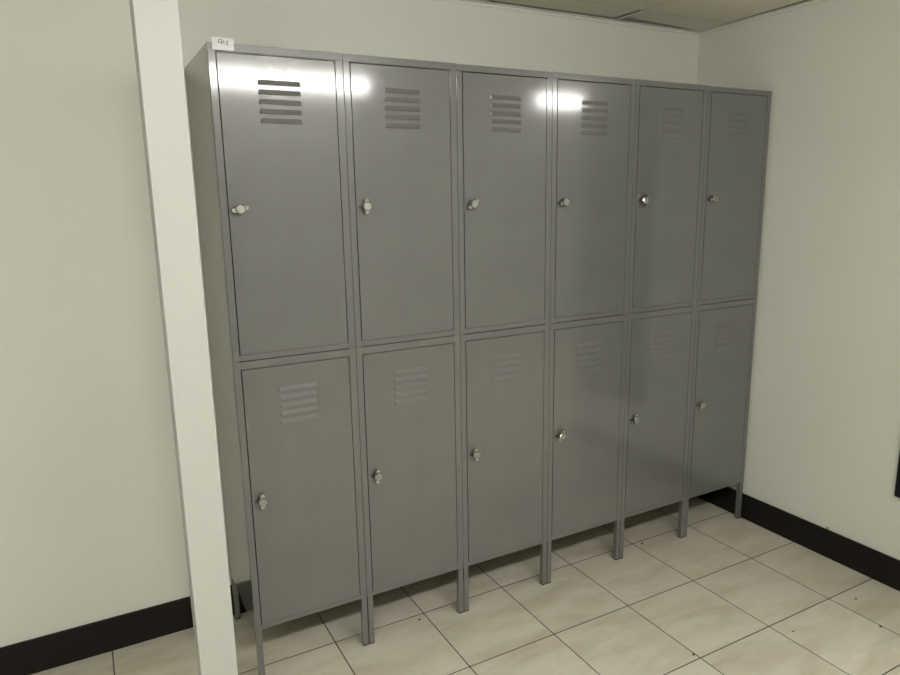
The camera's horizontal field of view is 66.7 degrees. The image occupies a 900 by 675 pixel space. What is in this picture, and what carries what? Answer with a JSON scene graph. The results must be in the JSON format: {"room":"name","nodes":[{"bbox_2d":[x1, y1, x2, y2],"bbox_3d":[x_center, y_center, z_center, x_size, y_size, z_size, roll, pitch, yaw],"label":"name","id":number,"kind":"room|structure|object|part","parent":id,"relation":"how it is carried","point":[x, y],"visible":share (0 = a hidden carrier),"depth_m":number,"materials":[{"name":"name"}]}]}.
{"room":"changing room","nodes":[
{"label":"changing room","id":0,"kind":"room"},
{"bbox_2d":[0,0,698,646],"bbox_3d":[-1.013,-0.125,2.105,4.728,2.260,0.120,-7,13,-28],"label":"wall","id":1,"kind":"structure","parent":0,"point":[91,523],"depth_m":2.05,"materials":[{"name":"white paint"}]},
{"bbox_2d":[0,585,246,674],"bbox_3d":[-0.964,0.938,2.264,4.728,0.113,0.008,-7,13,-28],"label":"baseboard","id":2,"kind":"structure","parent":1,"relation":"attached to","point":[35,655],"depth_m":2.17,"materials":[{"name":"black plastic"}]},
{"bbox_2d":[435,0,699,35],"bbox_3d":[-0.997,-1.054,1.853,4.728,0.019,0.020,-7,13,-28],"label":"trim","id":3,"kind":"structure","parent":1,"relation":"attached to","point":[480,3],"depth_m":2.63,"materials":[{"name":"white paint"}]},
{"bbox_2d":[31,497,899,674],"bbox_3d":[1.241,1.297,0.838,7.440,0.100,4.932,-7,13,-28],"label":"floor","id":4,"kind":"structure","parent":0,"point":[731,593],"depth_m":2.32,"materials":[{"name":"tile"}]},
{"bbox_2d":[129,0,237,674],"bbox_3d":[-0.564,0.081,1.480,0.081,2.090,0.066,-7,13,-28],"label":"post","id":5,"kind":"object","parent":4,"relation":"on","point":[156,33],"visible":1,"depth_m":1.43,"materials":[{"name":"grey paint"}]},
{"bbox_2d":[185,42,368,674],"bbox_3d":[-0.515,0.102,2.104,0.352,1.800,0.398,-7,13,-28],"label":"locker","id":6,"kind":"object","parent":4,"relation":"on","point":[268,131],"visible":1,"depth_m":1.92,"materials":[{"name":"grey metal"}]},
{"bbox_2d":[211,37,233,50],"bbox_3d":[-0.567,-0.733,1.708,0.053,0.029,0.001,-7,13,-28],"label":"paper label","id":7,"kind":"object","parent":6,"relation":"on","point":[218,43],"visible":1,"depth_m":1.71,"materials":[{"name":"white paper"}]},
{"bbox_3d":[-0.737,0.885,2.352,0.017,0.165,0.018,-7,13,-28],"label":"leg","id":8,"kind":"part","parent":6,"relation":"part of","materials":[{"name":"grey metal"}]},
{"bbox_3d":[-0.545,-0.334,1.781,0.044,0.024,0.012,-20,19,-24],"label":"knob","id":9,"kind":"part","parent":6,"relation":"part of","materials":[{"name":"silver metal"}]},
{"bbox_3d":[-0.542,-0.333,1.776,0.021,0.021,0.001,-7,13,-28],"label":"knob","id":10,"kind":"part","parent":6,"relation":"part of","materials":[{"name":"silver metal"}]},
{"bbox_3d":[-0.568,0.945,2.045,0.017,0.165,0.018,-7,13,-28],"label":"leg","id":11,"kind":"part","parent":6,"relation":"part of","materials":[{"name":"grey metal"}]},
{"bbox_3d":[-0.531,0.467,1.944,0.024,0.044,0.012,-5,12,-28],"label":"knob","id":12,"kind":"part","parent":6,"relation":"part of","materials":[{"name":"silver metal"}]},
{"bbox_3d":[-0.528,0.468,1.938,0.021,0.021,0.001,-7,13,-28],"label":"knob","id":13,"kind":"part","parent":6,"relation":"part of","materials":[{"name":"silver metal"}]},
{"bbox_3d":[-0.444,-0.350,1.859,0.307,0.778,0.019,-7,13,-28],"label":"door","id":14,"kind":"part","parent":6,"relation":"part of","materials":[{"name":"grey metal"}]},
{"bbox_3d":[-0.429,0.452,2.022,0.307,0.772,0.019,-7,13,-28],"label":"door","id":15,"kind":"part","parent":6,"relation":"part of","materials":[{"name":"grey metal"}]},
{"bbox_3d":[-0.276,0.908,2.199,0.017,0.165,0.018,-7,13,-28],"label":"leg","id":16,"kind":"part","parent":6,"relation":"part of","materials":[{"name":"grey metal"}]},
{"bbox_2d":[342,53,463,643],"bbox_3d":[-0.205,0.063,2.268,0.352,1.800,0.398,-7,13,-28],"label":"locker","id":17,"kind":"object","parent":4,"relation":"on","point":[401,114],"visible":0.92,"depth_m":2.08,"materials":[{"name":"grey metal"}]},
{"bbox_3d":[-0.235,-0.373,1.945,0.024,0.044,0.012,-7,13,-28],"label":"knob","id":18,"kind":"part","parent":17,"relation":"part of","materials":[{"name":"silver metal"}]},
{"bbox_3d":[-0.232,-0.372,1.939,0.021,0.021,0.001,-7,13,-28],"label":"knob","id":19,"kind":"part","parent":17,"relation":"part of","materials":[{"name":"silver metal"}]},
{"bbox_3d":[-0.257,0.906,2.209,0.017,0.165,0.018,-7,13,-28],"label":"leg","id":20,"kind":"part","parent":17,"relation":"part of","materials":[{"name":"grey metal"}]},
{"bbox_3d":[-0.221,0.428,2.108,0.024,0.044,0.012,-3,11,-29],"label":"knob","id":21,"kind":"part","parent":17,"relation":"part of","materials":[{"name":"silver metal"}]},
{"bbox_3d":[-0.218,0.429,2.102,0.021,0.021,0.001,-7,13,-28],"label":"knob","id":22,"kind":"part","parent":17,"relation":"part of","materials":[{"name":"silver metal"}]},
{"bbox_3d":[-0.134,-0.389,2.023,0.307,0.778,0.019,-7,13,-28],"label":"door","id":23,"kind":"part","parent":17,"relation":"part of","materials":[{"name":"grey metal"}]},
{"bbox_3d":[-0.119,0.413,2.186,0.307,0.772,0.019,-7,13,-28],"label":"door","id":24,"kind":"part","parent":17,"relation":"part of","materials":[{"name":"grey metal"}]},
{"bbox_3d":[0.034,0.870,2.363,0.017,0.165,0.018,-7,13,-28],"label":"leg","id":25,"kind":"part","parent":17,"relation":"part of","materials":[{"name":"grey metal"}]},
{"bbox_2d":[456,64,552,611],"bbox_3d":[0.105,0.025,2.432,0.352,1.799,0.398,-7,13,-28],"label":"locker","id":26,"kind":"object","parent":4,"relation":"on","point":[504,115],"visible":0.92,"depth_m":2.25,"materials":[{"name":"grey metal"}]},
{"bbox_3d":[0.053,0.867,2.373,0.017,0.165,0.018,-7,13,-28],"label":"leg","id":27,"kind":"part","parent":26,"relation":"part of","materials":[{"name":"grey metal"}]},
{"bbox_3d":[0.075,-0.411,2.109,0.044,0.024,0.012,-43,26,-15],"label":"knob","id":28,"kind":"part","parent":26,"relation":"part of","materials":[{"name":"silver metal"}]},
{"bbox_3d":[0.078,-0.410,2.103,0.021,0.021,0.001,-7,13,-28],"label":"knob","id":29,"kind":"part","parent":26,"relation":"part of","materials":[{"name":"silver metal"}]},
{"bbox_3d":[0.089,0.390,2.272,0.024,0.044,0.012,-14,16,-26],"label":"knob","id":30,"kind":"part","parent":26,"relation":"part of","materials":[{"name":"silver metal"}]},
{"bbox_3d":[0.191,0.374,2.350,0.307,0.772,0.019,-7,13,-28],"label":"door","id":31,"kind":"part","parent":26,"relation":"part of","materials":[{"name":"grey metal"}]},
{"bbox_3d":[0.176,-0.428,2.187,0.307,0.778,0.019,-7,13,-28],"label":"door","id":32,"kind":"part","parent":26,"relation":"part of","materials":[{"name":"grey metal"}]},
{"bbox_3d":[0.344,0.831,2.527,0.017,0.165,0.018,-7,13,-28],"label":"leg","id":33,"kind":"part","parent":26,"relation":"part of","materials":[{"name":"grey metal"}]},
{"bbox_2d":[546,72,635,583],"bbox_3d":[0.415,-0.014,2.596,0.352,1.799,0.398,-7,13,-28],"label":"locker","id":34,"kind":"object","parent":4,"relation":"on","point":[593,117],"visible":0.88,"depth_m":2.41,"materials":[{"name":"grey metal"}]},
{"bbox_3d":[0.363,0.828,2.537,0.017,0.165,0.018,-7,13,-28],"label":"leg","id":35,"kind":"part","parent":34,"relation":"part of","materials":[{"name":"grey metal"}]},
{"bbox_3d":[0.399,0.351,2.435,0.024,0.044,0.012,27,-4,-30],"label":"knob","id":36,"kind":"part","parent":34,"relation":"part of","materials":[{"name":"silver metal"}]},
{"bbox_3d":[0.385,-0.450,2.273,0.044,0.024,0.012,-26,21,-22],"label":"knob","id":37,"kind":"part","parent":34,"relation":"part of","materials":[{"name":"silver metal"}]},
{"bbox_3d":[0.501,0.335,2.514,0.307,0.772,0.019,-7,13,-28],"label":"door","id":38,"kind":"part","parent":34,"relation":"part of","materials":[{"name":"grey metal"}]},
{"bbox_3d":[0.487,-0.467,2.351,0.307,0.778,0.019,-7,13,-28],"label":"door","id":39,"kind":"part","parent":34,"relation":"part of","materials":[{"name":"grey metal"}]},
{"bbox_3d":[0.655,0.792,2.691,0.017,0.165,0.018,-7,13,-28],"label":"leg","id":40,"kind":"part","parent":34,"relation":"part of","materials":[{"name":"grey metal"}]},
{"bbox_2d":[619,79,708,558],"bbox_3d":[0.725,-0.053,2.760,0.352,1.799,0.398,-7,13,-28],"label":"locker","id":41,"kind":"object","parent":4,"relation":"on","point":[670,121],"visible":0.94,"depth_m":2.58,"materials":[{"name":"grey metal"}]},
{"bbox_3d":[0.673,0.790,2.701,0.017,0.165,0.018,-7,13,-28],"label":"leg","id":42,"kind":"part","parent":41,"relation":"part of","materials":[{"name":"grey metal"}]},
{"bbox_3d":[0.709,0.312,2.599,0.024,0.044,0.012,-7,13,-28],"label":"knob","id":43,"kind":"part","parent":41,"relation":"part of","materials":[{"name":"silver metal"}]},
{"bbox_3d":[0.695,-0.489,2.437,0.024,0.044,0.012,2,9,-29],"label":"knob","id":44,"kind":"part","parent":41,"relation":"part of","materials":[{"name":"silver metal"}]},
{"bbox_3d":[0.811,0.296,2.678,0.307,0.772,0.019,-7,13,-28],"label":"door","id":45,"kind":"part","parent":41,"relation":"part of","materials":[{"name":"grey metal"}]},
{"bbox_3d":[0.797,-0.505,2.515,0.307,0.778,0.019,-7,13,-28],"label":"door","id":46,"kind":"part","parent":41,"relation":"part of","materials":[{"name":"grey metal"}]},
{"bbox_3d":[0.966,0.753,2.855,0.017,0.165,0.018,-7,13,-28],"label":"leg","id":47,"kind":"part","parent":41,"relation":"part of","materials":[{"name":"grey metal"}]},
{"bbox_2d":[684,86,771,536],"bbox_3d":[1.035,-0.091,2.924,0.352,1.798,0.398,-7,13,-28],"label":"locker","id":48,"kind":"object","parent":4,"relation":"on","point":[738,120],"visible":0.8,"depth_m":2.74,"materials":[{"name":"grey metal"}]},
{"bbox_3d":[0.982,0.751,2.864,0.017,0.165,0.018,-7,13,-28],"label":"leg","id":49,"kind":"part","parent":48,"relation":"part of","materials":[{"name":"grey metal"}]},
{"bbox_3d":[1.019,0.273,2.763,0.024,0.044,0.012,21,-1,-30],"label":"knob","id":50,"kind":"part","parent":48,"relation":"part of","materials":[{"name":"silver metal"}]},
{"bbox_3d":[1.005,-0.528,2.600,0.044,0.024,0.012,-23,20,-23],"label":"knob","id":51,"kind":"part","parent":48,"relation":"part of","materials":[{"name":"silver metal"}]},
{"bbox_3d":[1.121,0.258,2.841,0.307,0.772,0.019,-7,13,-28],"label":"door","id":52,"kind":"part","parent":48,"relation":"part of","materials":[{"name":"grey metal"}]},
{"bbox_3d":[1.107,-0.544,2.679,0.307,0.778,0.019,-7,13,-28],"label":"door","id":53,"kind":"part","parent":48,"relation":"part of","materials":[{"name":"grey metal"}]},
{"bbox_3d":[1.275,0.714,3.019,0.017,0.165,0.018,-7,13,-28],"label":"leg","id":54,"kind":"part","parent":48,"relation":"part of","materials":[{"name":"grey metal"}]},
{"bbox_2d":[483,0,803,30],"bbox_3d":[1.208,-0.810,0.401,7.196,0.016,4.669,-7,13,-28],"label":"ceiling","id":55,"kind":"structure","parent":0,"point":[727,11],"depth_m":2.56,"materials":[{"name":"tile"}]},
{"bbox_2d":[486,0,729,22],"bbox_3d":[1.206,-0.804,0.406,7.200,0.002,4.680,-7,13,-28],"label":"trim","id":56,"kind":"structure","parent":55,"relation":"attached to","point":[489,0],"depth_m":2.59,"materials":[{"name":"beige metal"}]},
{"bbox_2d":[615,11,642,19],"bbox_3d":[0.694,-1.249,2.657,0.012,0.003,0.139,-7,13,-28],"label":"trim","id":57,"kind":"structure","parent":55,"relation":"attached to","point":[639,11],"depth_m":2.65,"materials":[{"name":"white paint"}]},
{"bbox_2d":[696,0,899,559],"bbox_3d":[1.494,-0.261,2.559,0.130,2.260,1.682,-7,13,-28],"label":"wall","id":58,"kind":"structure","parent":0,"point":[823,441],"depth_m":2.57,"materials":[{"name":"white paint"}]},
{"bbox_2d":[699,0,828,34],"bbox_3d":[1.441,-1.183,2.279,0.020,0.019,1.556,-7,13,-28],"label":"trim","id":59,"kind":"structure","parent":58,"relation":"attached to","point":[808,2],"depth_m":2.68,"materials":[{"name":"white paint"}]},
{"bbox_2d":[696,487,899,590],"bbox_3d":[1.482,0.809,2.686,0.008,0.113,1.554,-7,13,-28],"label":"baseboard","id":60,"kind":"structure","parent":58,"relation":"attached to","point":[883,568],"depth_m":2.73,"materials":[{"name":"black plastic"}]},
{"bbox_2d":[894,451,899,497],"bbox_3d":[1.694,-0.153,2.049,0.014,1.550,0.530,-7,13,-28],"label":"wall panel","id":61,"kind":"object","parent":58,"relation":"attached to","point":[897,486],"visible":1,"depth_m":2.41,"materials":[{"name":"black"}]}
]}

